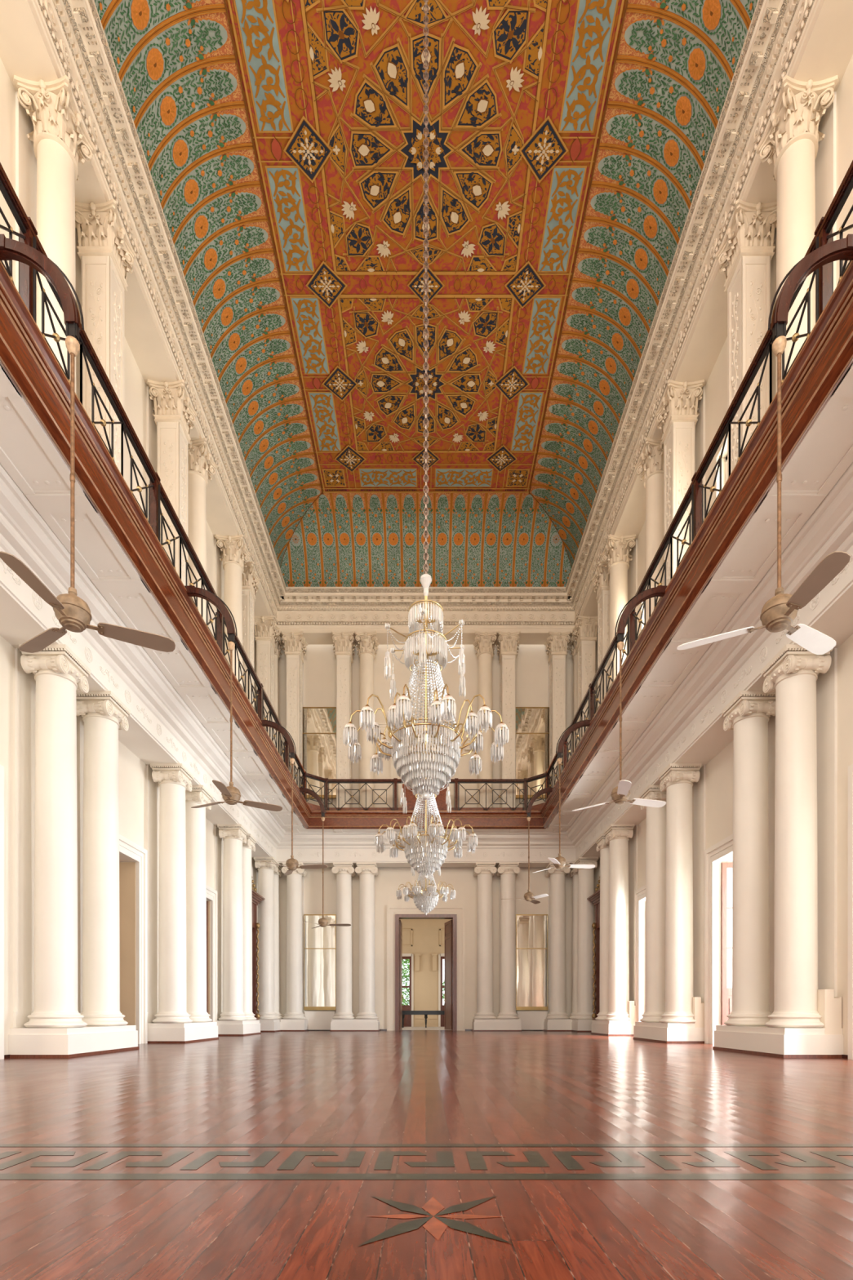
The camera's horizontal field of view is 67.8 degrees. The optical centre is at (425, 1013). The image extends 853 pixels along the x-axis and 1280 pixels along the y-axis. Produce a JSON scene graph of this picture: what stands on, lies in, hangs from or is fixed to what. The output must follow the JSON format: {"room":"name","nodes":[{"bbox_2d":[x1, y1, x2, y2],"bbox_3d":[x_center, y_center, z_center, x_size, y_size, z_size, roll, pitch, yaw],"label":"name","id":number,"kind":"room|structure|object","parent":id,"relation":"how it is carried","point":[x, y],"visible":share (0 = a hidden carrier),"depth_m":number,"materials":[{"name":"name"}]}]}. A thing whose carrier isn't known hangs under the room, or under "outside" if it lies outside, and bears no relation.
{"room":"palace ballroom","nodes":[
{"label":"palace ballroom","id":0,"kind":"room"},
{"bbox_2d":[0,57,257,1054],"bbox_3d":[-5.830,-6.650,7.350,0.540,14.500,29.900,0,0,0],"label":"wall","id":1,"kind":"structure","parent":0,"point":[139,794],"depth_m":9.00,"materials":[{"name":"beige paint"}]},
{"bbox_2d":[0,764,4,1059],"bbox_3d":[-5.798,-1.310,7.270,0.565,3.820,2.060,0,0,0],"label":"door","id":2,"kind":"structure","parent":1,"relation":"in","point":[2,767],"depth_m":8.26,"materials":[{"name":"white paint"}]},
{"bbox_2d":[119,834,146,1044],"bbox_3d":[-5.798,-1.310,11.540,0.565,3.820,2.060,0,0,0],"label":"door frame","id":3,"kind":"structure","parent":1,"relation":"in","point":[127,848],"depth_m":12.26,"materials":[{"name":"white paint"}]},
{"bbox_2d":[206,884,217,1022],"bbox_3d":[-5.897,-1.310,15.770,0.765,3.820,2.060,0,0,0],"label":"door","id":4,"kind":"structure","parent":1,"relation":"in","point":[211,894],"depth_m":16.50,"materials":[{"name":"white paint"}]},
{"bbox_2d":[251,875,265,1020],"bbox_3d":[-5.365,-1.845,19.200,0.470,4.890,2.060,0,0,0],"label":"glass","id":5,"kind":"object","parent":1,"relation":"attached to","point":[256,898],"visible":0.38,"depth_m":19.89,"materials":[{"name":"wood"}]},
{"bbox_2d":[0,0,852,644],"bbox_3d":[0.000,-13.260,7.270,11.220,1.380,28.780,0,0,0],"label":"trim","id":6,"kind":"structure","parent":1,"relation":"attached to","point":[45,40],"depth_m":11.66,"materials":[{"name":"paint"}]},
{"bbox_2d":[0,462,852,866],"bbox_3d":[0.000,-5.428,7.270,11.220,0.915,28.780,0,0,0],"label":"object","id":7,"kind":"structure","parent":1,"relation":"attached to","point":[162,728],"depth_m":10.81,"materials":[{"name":"white paint"}]},
{"bbox_2d":[0,359,852,832],"bbox_3d":[0.000,-6.076,7.310,11.200,0.448,28.820,0,0,0],"label":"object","id":8,"kind":"structure","parent":1,"relation":"attached to","point":[824,453],"depth_m":8.40,"materials":[{"name":"white paint"}]},
{"bbox_2d":[13,75,95,393],"bbox_3d":[-5.175,-9.437,8.885,0.752,6.274,0.752,0,0,0],"label":"column","id":9,"kind":"structure","parent":8,"relation":"on","point":[58,134],"depth_m":8.68,"materials":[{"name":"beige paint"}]},
{"bbox_2d":[75,198,136,478],"bbox_3d":[-5.175,-9.437,10.180,0.752,6.274,0.752,0,0,0],"label":"pier","id":10,"kind":"object","parent":8,"relation":"on","point":[103,246],"visible":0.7,"depth_m":9.96,"materials":[{"name":"beige paint"}]},
{"bbox_2d":[146,378,196,585],"bbox_3d":[-5.175,-9.437,12.970,0.752,6.274,0.752,0,0,0],"label":"pier","id":11,"kind":"object","parent":8,"relation":"on","point":[173,409],"visible":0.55,"depth_m":12.75,"materials":[{"name":"beige paint"}]},
{"bbox_2d":[187,437,217,624],"bbox_3d":[-5.175,-9.437,14.250,0.752,6.274,0.752,0,0,0],"label":"column","id":12,"kind":"structure","parent":8,"relation":"on","point":[201,464],"depth_m":14.05,"materials":[{"name":"beige paint"}]},
{"bbox_2d":[214,533,250,686],"bbox_3d":[-5.175,-9.437,17.050,0.752,6.274,0.752,0,0,0],"label":"column","id":13,"kind":"structure","parent":8,"relation":"on","point":[233,548],"depth_m":16.85,"materials":[{"name":"beige paint"}]},
{"bbox_2d":[242,561,260,706],"bbox_3d":[-5.175,-9.437,18.050,0.752,6.274,0.752,0,0,0],"label":"pier","id":14,"kind":"object","parent":8,"relation":"on","point":[250,578],"visible":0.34,"depth_m":17.83,"materials":[{"name":"beige paint"}]},
{"bbox_2d":[253,615,279,742],"bbox_3d":[-5.175,-9.437,20.450,0.752,6.274,0.752,0,0,0],"label":"column","id":15,"kind":"object","parent":8,"relation":"on","point":[266,630],"visible":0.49,"depth_m":20.23,"materials":[{"name":"beige paint"}]},
{"bbox_2d":[274,631,284,751],"bbox_3d":[-5.175,-9.437,21.270,0.752,6.274,0.752,0,0,0],"label":"column","id":16,"kind":"structure","parent":8,"relation":"on","point":[277,650],"depth_m":21.16,"materials":[{"name":"beige paint"}]},
{"bbox_2d":[280,631,307,787],"bbox_3d":[-4.410,-9.437,21.270,0.752,6.274,0.752,0,0,0],"label":"pier","id":17,"kind":"object","parent":8,"relation":"on","point":[295,644],"visible":0.66,"depth_m":21.05,"materials":[{"name":"beige paint"}]},
{"bbox_2d":[331,631,356,807],"bbox_3d":[-2.745,-9.437,21.270,0.752,6.274,0.752,0,0,0],"label":"pier","id":18,"kind":"object","parent":8,"relation":"on","point":[344,644],"visible":0.85,"depth_m":21.05,"materials":[{"name":"beige paint"}]},
{"bbox_2d":[354,631,378,807],"bbox_3d":[-1.985,-9.437,21.270,0.752,6.274,0.752,0,0,0],"label":"column","id":19,"kind":"structure","parent":8,"relation":"on","point":[367,643],"depth_m":21.05,"materials":[{"name":"beige paint"}]},
{"bbox_2d":[473,631,497,807],"bbox_3d":[1.985,-9.437,21.270,0.752,6.274,0.752,0,0,0],"label":"column","id":20,"kind":"structure","parent":8,"relation":"on","point":[484,641],"depth_m":21.05,"materials":[{"name":"beige paint"}]},
{"bbox_2d":[495,631,520,807],"bbox_3d":[2.745,-9.437,21.270,0.752,6.274,0.752,0,0,0],"label":"pier","id":21,"kind":"object","parent":8,"relation":"on","point":[507,644],"visible":0.87,"depth_m":21.05,"materials":[{"name":"beige paint"}]},
{"bbox_2d":[544,631,571,787],"bbox_3d":[4.410,-9.437,21.270,0.752,6.274,0.752,0,0,0],"label":"pier","id":22,"kind":"object","parent":8,"relation":"on","point":[556,644],"visible":0.72,"depth_m":21.05,"materials":[{"name":"beige paint"}]},
{"bbox_2d":[567,631,577,751],"bbox_3d":[5.175,-9.437,21.270,0.752,6.274,0.752,0,0,0],"label":"column","id":23,"kind":"structure","parent":8,"relation":"on","point":[572,643],"depth_m":21.15,"materials":[{"name":"beige paint"}]},
{"bbox_2d":[572,615,597,742],"bbox_3d":[5.175,-9.437,20.450,0.752,6.274,0.752,0,0,0],"label":"pier","id":24,"kind":"object","parent":8,"relation":"on","point":[585,629],"visible":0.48,"depth_m":20.23,"materials":[{"name":"beige paint"}]},
{"bbox_2d":[591,561,609,707],"bbox_3d":[5.175,-9.437,18.050,0.752,6.274,0.752,0,0,0],"label":"pier","id":25,"kind":"object","parent":8,"relation":"on","point":[602,577],"visible":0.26,"depth_m":17.83,"materials":[{"name":"beige paint"}]},
{"bbox_2d":[600,533,636,687],"bbox_3d":[5.175,-9.437,17.050,0.752,6.274,0.752,0,0,0],"label":"column","id":26,"kind":"structure","parent":8,"relation":"on","point":[617,549],"depth_m":16.85,"materials":[{"name":"beige paint"}]},
{"bbox_2d":[635,437,663,623],"bbox_3d":[5.175,-9.437,14.250,0.752,6.274,0.752,0,0,0],"label":"column","id":27,"kind":"structure","parent":8,"relation":"on","point":[650,465],"depth_m":14.05,"materials":[{"name":"beige paint"}]},
{"bbox_2d":[654,378,705,585],"bbox_3d":[5.175,-9.437,12.970,0.752,6.274,0.752,0,0,0],"label":"pier","id":28,"kind":"object","parent":8,"relation":"on","point":[677,410],"visible":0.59,"depth_m":12.75,"materials":[{"name":"beige paint"}]},
{"bbox_2d":[715,199,777,479],"bbox_3d":[5.175,-9.437,10.180,0.752,6.274,0.752,0,0,0],"label":"pier","id":29,"kind":"object","parent":8,"relation":"on","point":[748,246],"visible":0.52,"depth_m":9.96,"materials":[{"name":"beige paint"}]},
{"bbox_2d":[755,75,839,394],"bbox_3d":[5.175,-9.437,8.885,0.752,6.274,0.752,0,0,0],"label":"column","id":30,"kind":"structure","parent":8,"relation":"on","point":[793,132],"depth_m":8.68,"materials":[{"name":"beige paint"}]},
{"bbox_2d":[93,0,758,586],"bbox_3d":[0.000,-14.781,7.270,9.980,1.902,27.560,0,0,0],"label":"ceiling","id":31,"kind":"structure","parent":0,"point":[570,141],"depth_m":12.66,"materials":[{"name":"paint"}]},
{"bbox_2d":[395,386,455,915],"bbox_3d":[0.000,-9.106,15.850,1.474,13.324,1.476,0,0,0],"label":"crystal chandelier","id":32,"kind":"object","parent":31,"relation":"hanging from","point":[431,895],"visible":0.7,"depth_m":15.66,"materials":[{"name":"white"}]},
{"bbox_2d":[342,0,509,799],"bbox_3d":[0.001,-9.106,7.270,1.841,13.323,1.843,0,0,30],"label":"crystal chandelier","id":33,"kind":"object","parent":31,"relation":"hanging from","point":[410,765],"visible":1,"depth_m":7.10,"materials":[{"name":"white"}]},
{"bbox_2d":[420,573,431,595],"bbox_3d":[0.000,-4.880,7.270,0.133,0.240,0.136,0,0,0],"label":"bulb","id":34,"kind":"object","parent":33,"relation":"on","point":[425,579],"depth_m":7.24,"materials":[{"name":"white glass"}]},
{"bbox_2d":[374,151,477,878],"bbox_3d":[0.001,-9.106,11.559,1.843,13.323,1.840,0,0,-30],"label":"crystal chandelier","id":35,"kind":"object","parent":31,"relation":"hanging from","point":[437,852],"visible":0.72,"depth_m":11.36,"materials":[{"name":"white"}]},
{"bbox_2d":[278,644,573,1030],"bbox_3d":[0.000,-6.650,21.930,12.200,14.500,0.740,0,0,0],"label":"wall","id":36,"kind":"structure","parent":0,"point":[319,664],"depth_m":21.72,"materials":[{"name":"beige paint"}]},
{"bbox_2d":[302,706,336,799],"bbox_3d":[-3.610,-8.878,21.655,1.224,3.115,0.110,0,0,0],"label":"wall mirror","id":37,"kind":"object","parent":36,"relation":"attached to","point":[319,723],"visible":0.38,"depth_m":21.66,"materials":[{"name":"white mirror"}]},
{"bbox_2d":[303,914,336,1009],"bbox_3d":[-3.615,-1.733,21.655,1.094,3.265,0.110,0,0,0],"label":"wall mirror","id":38,"kind":"object","parent":36,"relation":"attached to","point":[319,943],"visible":1,"depth_m":21.66,"materials":[{"name":"white mirror"}]},
{"bbox_2d":[377,722,471,807],"bbox_3d":[0.000,-8.080,21.620,3.240,3.560,0.200,0,0,0],"label":"trim","id":39,"kind":"structure","parent":36,"relation":"attached to","point":[382,725],"depth_m":21.64,"materials":[{"name":"beige paint"}]},
{"bbox_2d":[386,905,465,1031],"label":"door frame","id":40,"kind":"structure","parent":36,"relation":"in","point":[455,928],"depth_m":21.67,"materials":[{"name":"beige paint"}]},
{"bbox_2d":[515,914,548,1009],"bbox_3d":[3.615,-1.733,21.655,1.094,3.265,0.110,0,0,0],"label":"wall mirror","id":41,"kind":"object","parent":36,"relation":"attached to","point":[531,930],"visible":0.9,"depth_m":21.66,"materials":[{"name":"white mirror"}]},
{"bbox_2d":[515,706,549,799],"bbox_3d":[3.610,-8.878,21.655,1.224,3.115,0.110,0,0,0],"label":"wall mirror","id":42,"kind":"object","parent":36,"relation":"attached to","point":[532,723],"visible":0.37,"depth_m":21.66,"materials":[{"name":"white mirror"}]},
{"bbox_2d":[400,919,451,1026],"bbox_3d":[0.000,-2.000,28.050,8.600,5.200,0.500,0,0,0],"label":"wall","id":43,"kind":"structure","parent":0,"point":[423,940],"depth_m":28.00,"materials":[{"name":"beige paint"}]},
{"bbox_2d":[402,956,411,1026],"bbox_3d":[-1.150,-0.950,28.050,1.020,3.100,0.100,0,0,0],"label":"window","id":44,"kind":"structure","parent":43,"relation":"in","point":[407,1020],"depth_m":28.02,"materials":[{"name":"brown wood"}]},
{"bbox_2d":[440,956,444,1026],"bbox_3d":[1.150,-0.950,28.050,1.020,3.100,0.100,0,0,0],"label":"window","id":45,"kind":"structure","parent":43,"relation":"in","point":[442,1006],"depth_m":28.02,"materials":[{"name":"brown wood"}]},
{"bbox_2d":[0,1026,852,1279],"bbox_3d":[0.000,0.649,12.200,16.000,0.102,39.600,0,0,0],"label":"floor","id":46,"kind":"structure","parent":0,"point":[401,1154],"depth_m":2.58,"materials":[{"name":"brown wood"}]},
{"bbox_2d":[18,644,90,1027],"bbox_3d":[-5.175,-2.386,8.885,0.768,5.172,0.768,0,0,0],"label":"column","id":47,"kind":"structure","parent":46,"relation":"on","point":[58,673],"depth_m":8.67,"materials":[{"name":"beige paint"}]},
{"bbox_2d":[8,1025,138,1057],"bbox_3d":[-5.193,0.401,9.545,0.814,0.398,2.098,0,0,0],"label":"plinth","id":48,"kind":"object","parent":46,"relation":"on","point":[23,1042],"visible":0.95,"depth_m":8.58,"materials":[{"name":"white paint"}]},
{"bbox_2d":[75,690,130,1026],"bbox_3d":[-5.175,-2.386,10.120,0.768,5.172,0.768,0,0,0],"label":"column","id":49,"kind":"structure","parent":46,"relation":"on","point":[103,713],"depth_m":9.90,"materials":[{"name":"beige paint"}]},
{"bbox_2d":[150,763,193,1022],"bbox_3d":[-5.175,-2.386,12.970,0.768,5.172,0.768,0,0,0],"label":"column","id":50,"kind":"structure","parent":46,"relation":"on","point":[174,780],"depth_m":12.74,"materials":[{"name":"beige paint"}]},
{"bbox_2d":[146,1022,218,1043],"bbox_3d":[-5.193,0.401,13.645,0.814,0.398,2.058,0,0,0],"label":"plinth","id":51,"kind":"object","parent":46,"relation":"on","point":[193,1032],"visible":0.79,"depth_m":12.65,"materials":[{"name":"white paint"}]},
{"bbox_2d":[185,785,213,1022],"bbox_3d":[-5.175,-2.386,14.170,0.768,5.172,0.768,0,0,0],"label":"column","id":52,"kind":"structure","parent":46,"relation":"on","point":[195,818],"depth_m":13.94,"materials":[{"name":"beige paint"}]},
{"bbox_2d":[217,823,248,1020],"bbox_3d":[-5.175,-2.386,17.030,0.768,5.172,0.768,0,0,0],"label":"column","id":53,"kind":"structure","parent":46,"relation":"on","point":[233,836],"depth_m":16.80,"materials":[{"name":"beige paint"}]},
{"bbox_2d":[214,1020,261,1035],"bbox_3d":[-5.193,0.401,17.545,0.814,0.398,1.778,0,0,0],"label":"plinth","id":54,"kind":"object","parent":46,"relation":"on","point":[225,1028],"visible":0.79,"depth_m":16.69,"materials":[{"name":"white paint"}]},
{"bbox_2d":[242,833,257,1020],"bbox_3d":[-5.175,-2.386,17.920,0.768,5.172,0.768,0,0,0],"label":"column","id":55,"kind":"structure","parent":46,"relation":"on","point":[250,846],"depth_m":17.74,"materials":[{"name":"beige paint"}]},
{"bbox_2d":[253,857,278,1019],"bbox_3d":[-5.175,-2.386,20.530,0.768,5.172,0.768,0,0,0],"label":"column","id":56,"kind":"structure","parent":46,"relation":"on","point":[265,870],"depth_m":20.30,"materials":[{"name":"beige paint"}]},
{"bbox_2d":[273,862,282,1018],"bbox_3d":[-5.175,-2.386,21.290,0.768,5.172,0.768,0,0,0],"label":"column","id":57,"kind":"structure","parent":46,"relation":"on","point":[277,874],"depth_m":21.14,"materials":[{"name":"beige paint"}]},
{"bbox_2d":[259,1018,308,1031],"bbox_3d":[-4.800,0.401,20.903,1.600,0.398,1.634,0,0,0],"label":"plinth","id":58,"kind":"object","parent":46,"relation":"on","point":[278,1024],"visible":0.86,"depth_m":20.92,"materials":[{"name":"white paint"}]},
{"bbox_2d":[281,862,306,1018],"bbox_3d":[-4.410,-2.386,21.270,0.768,5.172,0.768,0,0,0],"label":"column","id":59,"kind":"structure","parent":46,"relation":"on","point":[294,881],"depth_m":21.04,"materials":[{"name":"beige paint"}]},
{"bbox_2d":[331,862,355,1018],"bbox_3d":[-2.745,-2.386,21.270,0.768,5.172,0.768,0,0,0],"label":"column","id":60,"kind":"structure","parent":46,"relation":"on","point":[343,871],"depth_m":21.04,"materials":[{"name":"beige paint"}]},
{"bbox_2d":[329,1018,380,1031],"bbox_3d":[-2.360,0.401,21.313,1.588,0.398,0.814,0,0,0],"label":"plinth","id":61,"kind":"object","parent":46,"relation":"on","point":[336,1024],"visible":1,"depth_m":20.92,"materials":[{"name":"white paint"}]},
{"bbox_2d":[355,862,378,1018],"bbox_3d":[-1.975,-2.386,21.270,0.768,5.172,0.768,0,0,0],"label":"column","id":62,"kind":"structure","parent":46,"relation":"on","point":[366,871],"depth_m":21.04,"materials":[{"name":"beige paint"}]},
{"bbox_2d":[402,1010,444,1027],"bbox_3d":[0.000,0.250,26.200,2.500,0.700,0.510,0,0,0],"label":"bench","id":63,"kind":"object","parent":46,"relation":"on","point":[425,1013],"visible":0.53,"depth_m":25.98,"materials":[{"name":"brown wood"}]},
{"bbox_2d":[473,862,497,1018],"bbox_3d":[1.975,-2.386,21.270,0.768,5.172,0.768,0,0,0],"label":"column","id":64,"kind":"structure","parent":46,"relation":"on","point":[484,871],"depth_m":21.04,"materials":[{"name":"beige paint"}]},
{"bbox_2d":[471,1018,521,1031],"bbox_3d":[2.360,0.401,21.313,1.588,0.398,0.814,0,0,0],"label":"plinth","id":65,"kind":"object","parent":46,"relation":"on","point":[477,1024],"visible":1,"depth_m":20.92,"materials":[{"name":"white paint"}]},
{"bbox_2d":[496,862,519,1018],"bbox_3d":[2.745,-2.386,21.270,0.768,5.172,0.768,0,0,0],"label":"column","id":66,"kind":"structure","parent":46,"relation":"on","point":[507,871],"depth_m":21.04,"materials":[{"name":"beige paint"}]},
{"bbox_2d":[545,862,570,1018],"bbox_3d":[4.410,-2.386,21.270,0.768,5.172,0.768,0,0,0],"label":"column","id":67,"kind":"structure","parent":46,"relation":"on","point":[557,900],"depth_m":21.04,"materials":[{"name":"beige paint"}]},
{"bbox_2d":[542,1018,592,1031],"bbox_3d":[4.794,0.401,20.903,1.612,0.398,1.634,0,0,0],"label":"plinth","id":68,"kind":"object","parent":46,"relation":"on","point":[549,1024],"visible":0.86,"depth_m":20.92,"materials":[{"name":"white paint"}]},
{"bbox_2d":[568,862,577,1018],"bbox_3d":[5.175,-2.386,21.290,0.768,5.172,0.768,0,0,0],"label":"column","id":69,"kind":"structure","parent":46,"relation":"on","point":[573,873],"depth_m":21.14,"materials":[{"name":"beige paint"}]},
{"bbox_2d":[573,857,598,1019],"bbox_3d":[5.175,-2.386,20.530,0.768,5.172,0.768,0,0,0],"label":"column","id":70,"kind":"structure","parent":46,"relation":"on","point":[585,876],"depth_m":20.30,"materials":[{"name":"beige paint"}]},
{"bbox_2d":[595,833,609,1020],"bbox_3d":[5.175,-2.386,17.920,0.768,5.172,0.768,0,0,0],"label":"column","id":71,"kind":"structure","parent":46,"relation":"on","point":[603,847],"depth_m":17.74,"materials":[{"name":"beige paint"}]},
{"bbox_2d":[591,1000,637,1035],"bbox_3d":[5.193,0.140,17.545,0.814,0.920,1.778,0,0,0],"label":"plinth","id":72,"kind":"object","parent":46,"relation":"on","point":[606,1028],"visible":0.81,"depth_m":16.69,"materials":[{"name":"white paint"}]},
{"bbox_2d":[604,823,635,1020],"bbox_3d":[5.175,-2.386,17.030,0.768,5.172,0.768,0,0,0],"label":"column","id":73,"kind":"structure","parent":46,"relation":"on","point":[618,836],"depth_m":16.81,"materials":[{"name":"beige paint"}]},
{"bbox_2d":[639,785,666,1022],"bbox_3d":[5.175,-2.386,14.170,0.768,5.172,0.768,0,0,0],"label":"column","id":74,"kind":"structure","parent":46,"relation":"on","point":[655,838],"depth_m":13.94,"materials":[{"name":"beige paint"}]},
{"bbox_2d":[633,996,704,1043],"bbox_3d":[5.193,0.140,13.645,0.814,0.920,2.058,0,0,0],"label":"plinth","id":75,"kind":"object","parent":46,"relation":"on","point":[659,1032],"visible":0.79,"depth_m":12.65,"materials":[{"name":"white paint"}]},
{"bbox_2d":[657,763,702,1022],"bbox_3d":[5.175,-2.386,12.970,0.768,5.172,0.768,0,0,0],"label":"column","id":76,"kind":"structure","parent":46,"relation":"on","point":[677,780],"depth_m":12.75,"materials":[{"name":"beige paint"}]},
{"bbox_2d":[721,690,776,1026],"bbox_3d":[5.175,-2.386,10.120,0.768,5.172,0.768,0,0,0],"label":"column","id":77,"kind":"structure","parent":46,"relation":"on","point":[748,713],"depth_m":9.90,"materials":[{"name":"beige paint"}]},
{"bbox_2d":[712,989,844,1057],"bbox_3d":[5.193,0.140,9.545,0.814,0.920,2.098,0,0,0],"label":"plinth","id":78,"kind":"object","parent":46,"relation":"on","point":[828,1041],"visible":0.9,"depth_m":8.53,"materials":[{"name":"white paint"}]},
{"bbox_2d":[760,644,832,1027],"bbox_3d":[5.175,-2.386,8.885,0.768,5.172,0.768,0,0,0],"label":"column","id":79,"kind":"structure","parent":46,"relation":"on","point":[793,672],"depth_m":8.67,"materials":[{"name":"beige paint"}]},
{"bbox_2d":[0,260,852,829],"bbox_3d":[0.000,-6.127,7.270,8.240,0.530,26.540,0,0,0],"label":"gallery balcony","id":80,"kind":"object","parent":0,"point":[827,353],"visible":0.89,"depth_m":7.87,"materials":[{"name":"brown wood"}]},
{"bbox_2d":[0,234,84,341],"bbox_3d":[-3.258,-6.032,5.300,0.784,0.884,0.100,0,0,0],"label":"bracket","id":81,"kind":"object","parent":80,"relation":"attached to","point":[10,249],"visible":1,"depth_m":5.26,"materials":[{"name":"brown wood"}]},
{"bbox_2d":[0,335,175,653],"bbox_3d":[-2.932,-4.432,5.138,1.415,2.456,1.276,0,0,0],"label":"ceiling fan","id":82,"kind":"object","parent":80,"relation":"hanging from","point":[72,612],"visible":1,"depth_m":5.29,"materials":[{"name":"wood"}]},
{"bbox_2d":[0,162,326,810],"bbox_3d":[-3.508,-6.930,11.761,0.725,1.110,17.201,0,0,0],"label":"gallery railing","id":83,"kind":"object","parent":80,"relation":"on","point":[28,233],"visible":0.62,"depth_m":8.18,"materials":[{"name":"brown wood"}]},
{"bbox_2d":[184,585,237,642],"bbox_3d":[-3.258,-6.032,9.620,0.784,0.884,0.100,0,0,0],"label":"bracket","id":84,"kind":"object","parent":80,"relation":"attached to","point":[192,591],"visible":1,"depth_m":9.58,"materials":[{"name":"brown wood"}]},
{"bbox_2d":[191,641,282,811],"bbox_3d":[-2.968,-4.412,9.458,1.415,2.496,1.276,0,0,0],"label":"ceiling fan","id":85,"kind":"object","parent":80,"relation":"hanging from","point":[231,795],"visible":1,"depth_m":9.61,"materials":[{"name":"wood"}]},
{"bbox_2d":[260,720,327,875],"bbox_3d":[-2.904,-4.809,14.060,1.492,3.330,1.397,0,0,0],"label":"ceiling fan","id":86,"kind":"object","parent":80,"relation":"attached to","point":[291,864],"depth_m":13.96,"materials":[{"name":"metal"}]},
{"bbox_2d":[298,787,351,928],"bbox_3d":[-2.900,-4.469,18.200,1.500,4.010,1.417,0,0,0],"label":"ceiling fan","id":87,"kind":"object","parent":80,"relation":"attached to","point":[322,922],"depth_m":18.17,"materials":[{"name":"metal"}]},
{"bbox_2d":[324,777,528,810],"bbox_3d":[0.000,-6.930,20.312,6.516,1.110,0.145,0,0,0],"label":"gallery railing","id":88,"kind":"object","parent":80,"relation":"on","point":[440,799],"visible":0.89,"depth_m":20.29,"materials":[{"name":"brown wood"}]},
{"bbox_2d":[501,816,548,903],"bbox_3d":[2.771,-4.432,18.200,1.242,2.456,1.417,0,0,0],"label":"ceiling fan","id":89,"kind":"object","parent":80,"relation":"hanging from","point":[528,896],"visible":1,"depth_m":18.18,"materials":[{"name":"metal"}]},
{"bbox_2d":[525,787,553,817],"bbox_3d":[3.258,-6.032,18.200,0.784,0.884,0.100,0,0,0],"label":"bracket","id":90,"kind":"object","parent":80,"relation":"attached to","point":[545,790],"visible":1,"depth_m":18.16,"materials":[{"name":"brown wood"}]},
{"bbox_2d":[533,757,595,872],"bbox_3d":[3.101,-4.422,13.970,1.296,2.476,1.412,0,0,0],"label":"ceiling fan","id":91,"kind":"object","parent":80,"relation":"hanging from","point":[559,862],"visible":1,"depth_m":13.99,"materials":[{"name":"metal"}]},
{"bbox_2d":[555,720,591,758],"bbox_3d":[3.258,-6.032,14.000,0.784,0.884,0.100,0,0,0],"label":"bracket","id":92,"kind":"object","parent":80,"relation":"attached to","point":[567,731],"visible":1,"depth_m":13.96,"materials":[{"name":"brown wood"}]},
{"bbox_2d":[573,585,667,810],"bbox_3d":[3.023,-4.824,9.511,1.389,3.300,1.355,0,0,0],"label":"ceiling fan","id":93,"kind":"object","parent":80,"relation":"attached to","point":[620,794],"depth_m":9.59,"materials":[{"name":"metal"}]},
{"bbox_2d":[524,160,852,810],"bbox_3d":[3.508,-6.930,11.761,0.725,1.110,17.201,0,0,0],"label":"gallery railing","id":94,"kind":"object","parent":80,"relation":"on","point":[824,233],"visible":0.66,"depth_m":8.21,"materials":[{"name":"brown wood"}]},
{"bbox_2d":[676,234,852,654],"bbox_3d":[2.944,-4.839,5.127,1.417,3.270,1.254,0,0,0],"label":"ceiling fan","id":95,"kind":"object","parent":80,"relation":"attached to","point":[778,614],"depth_m":5.27,"materials":[{"name":"metal"}]},
{"bbox_2d":[594,55,852,1054],"bbox_3d":[5.830,-6.650,7.350,0.540,14.500,29.900,0,0,0],"label":"wall","id":96,"kind":"structure","parent":0,"point":[713,794],"depth_m":8.97,"materials":[{"name":"beige paint"}]},
{"bbox_2d":[4,1029,848,1058],"bbox_3d":[0.000,0.578,7.310,11.200,0.045,28.820,0,0,0],"label":"baseboard","id":97,"kind":"structure","parent":96,"relation":"attached to","point":[5,1055],"depth_m":21.69,"materials":[{"name":"white wood"}]},
{"bbox_2d":[586,876,599,1020],"bbox_3d":[5.365,-1.845,19.200,0.470,4.890,2.060,0,0,0],"label":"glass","id":98,"kind":"object","parent":96,"relation":"in","point":[594,898],"visible":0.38,"depth_m":19.89,"materials":[{"name":"brown wood"}]},
{"bbox_2d":[634,884,645,1022],"bbox_3d":[5.957,-1.310,15.770,0.885,3.820,2.060,0,0,0],"label":"door","id":99,"kind":"structure","parent":96,"relation":"in","point":[640,894],"depth_m":16.55,"materials":[{"name":"white paint"}]},
{"bbox_2d":[704,834,733,1044],"bbox_3d":[5.957,-1.310,11.540,0.885,3.820,2.060,0,0,0],"label":"door","id":100,"kind":"structure","parent":96,"relation":"in","point":[724,847],"depth_m":12.27,"materials":[{"name":"white paint"}]},
{"bbox_2d":[725,456,727,482],"bbox_3d":[5.810,-8.700,11.540,0.060,4.000,1.400,0,0,0],"label":"window","id":101,"kind":"structure","parent":96,"relation":"in","point":[726,456],"depth_m":12.23,"materials":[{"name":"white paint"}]},
{"bbox_2d":[848,764,852,1059],"bbox_3d":[5.558,-1.310,7.270,0.085,3.820,2.060,0,0,0],"label":"door","id":102,"kind":"structure","parent":96,"relation":"in","point":[850,767],"depth_m":8.24,"materials":[{"name":"white paint"}]},
{"label":"outside","id":103,"kind":"structure","parent":0,"visible":0},
{"bbox_3d":[0.000,0.960,45.000,120.000,0.480,150.000,0,0,0],"label":"ground","id":104,"kind":"structure","parent":103,"visible":0},
{"bbox_2d":[402,959,409,1004],"bbox_3d":[-1.954,-1.538,35.478,3.879,4.897,3.748,0,0,0],"label":"tree","id":105,"kind":"object","parent":104,"relation":"on","point":[404,975],"visible":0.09,"depth_m":34.96,"materials":[{"name":"green plant"}]},
{"bbox_2d":[442,980,444,1004],"bbox_3d":[2.631,-1.016,36.016,3.927,3.859,3.826,0,0,0],"label":"tree","id":106,"kind":"object","parent":104,"relation":"on","point":[443,984],"visible":0.02,"depth_m":36.00,"materials":[{"name":"green plant"}]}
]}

